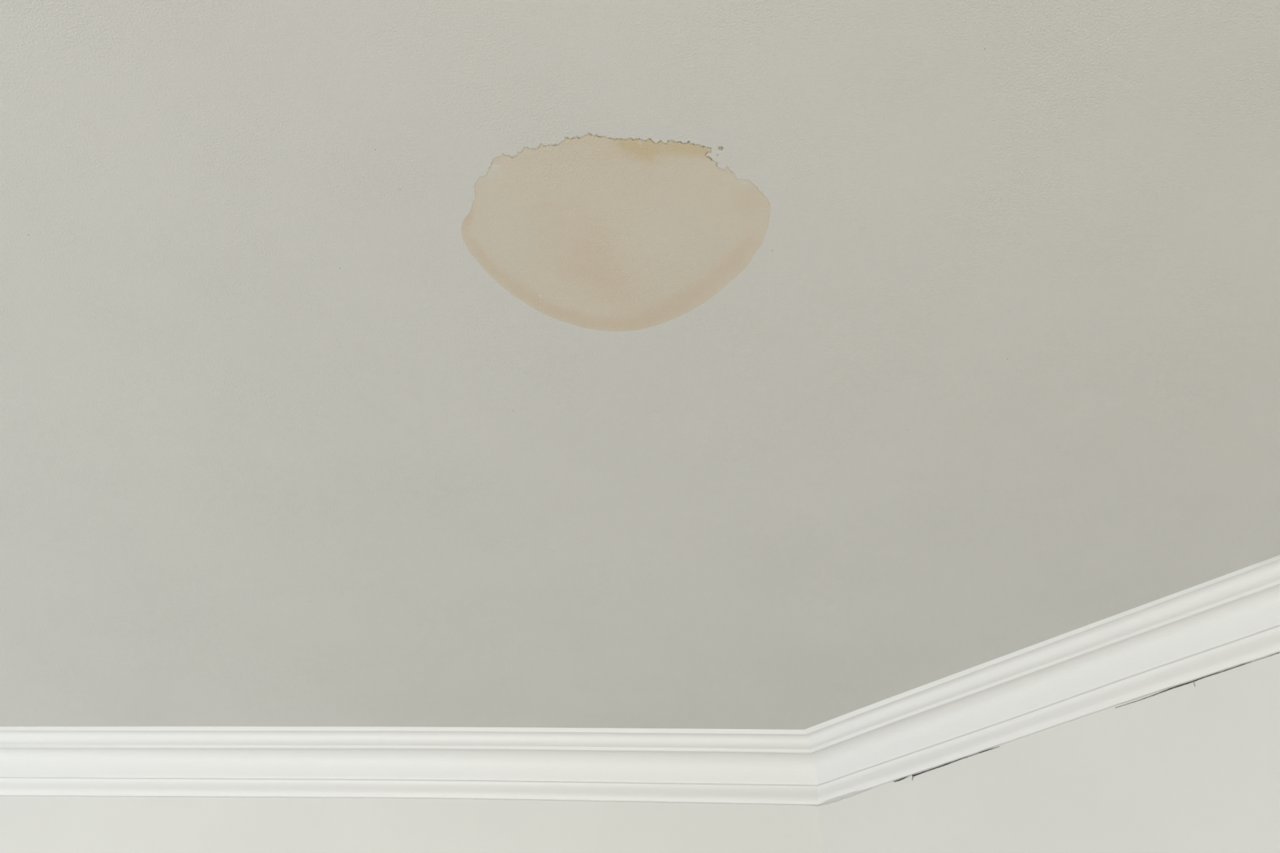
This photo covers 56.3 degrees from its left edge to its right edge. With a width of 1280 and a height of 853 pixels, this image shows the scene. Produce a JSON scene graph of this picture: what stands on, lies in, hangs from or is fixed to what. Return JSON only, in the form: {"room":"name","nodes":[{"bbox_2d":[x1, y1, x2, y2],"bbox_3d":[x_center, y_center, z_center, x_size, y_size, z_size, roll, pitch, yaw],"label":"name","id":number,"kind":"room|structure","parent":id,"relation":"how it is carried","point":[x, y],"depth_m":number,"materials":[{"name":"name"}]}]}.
{"room":"house room","nodes":[
{"label":"house room","id":0,"kind":"room"},
{"bbox_2d":[0,795,822,852],"bbox_3d":[-1.099,1.530,1.231,2.825,2.500,0.134,0,-38,1],"label":"wall","id":1,"kind":"structure","parent":0,"point":[28,824],"depth_m":1.86,"materials":[{"name":"paint"}]},
{"bbox_2d":[0,726,817,805],"bbox_3d":[-1.046,0.533,1.908,2.656,0.096,0.075,0,-38,1],"label":"crown molding","id":2,"kind":"structure","parent":1,"relation":"attached to","point":[766,766],"depth_m":1.89,"materials":[{"name":"white paint"}]},
{"bbox_2d":[0,0,1279,729],"bbox_3d":[-0.334,-0.850,0.320,4.400,0.120,4.752,1,-38,0],"label":"ceiling","id":3,"kind":"structure","parent":0,"point":[669,364],"depth_m":1.18,"materials":[{"name":"paint"}]},
{"bbox_2d":[818,652,1279,852],"bbox_3d":[0.996,1.095,0.632,0.128,2.500,2.078,32,-48,-33],"label":"wall","id":4,"kind":"structure","parent":0,"point":[1193,766],"depth_m":1.55,"materials":[{"name":"paint"}]},
{"bbox_2d":[804,555,1279,806],"bbox_3d":[0.941,0.123,1.341,0.072,0.099,2.017,32,-48,-33],"label":"crown molding","id":5,"kind":"structure","parent":4,"relation":"attached to","point":[1232,620],"depth_m":1.64,"materials":[{"name":"white paint"}]}
]}

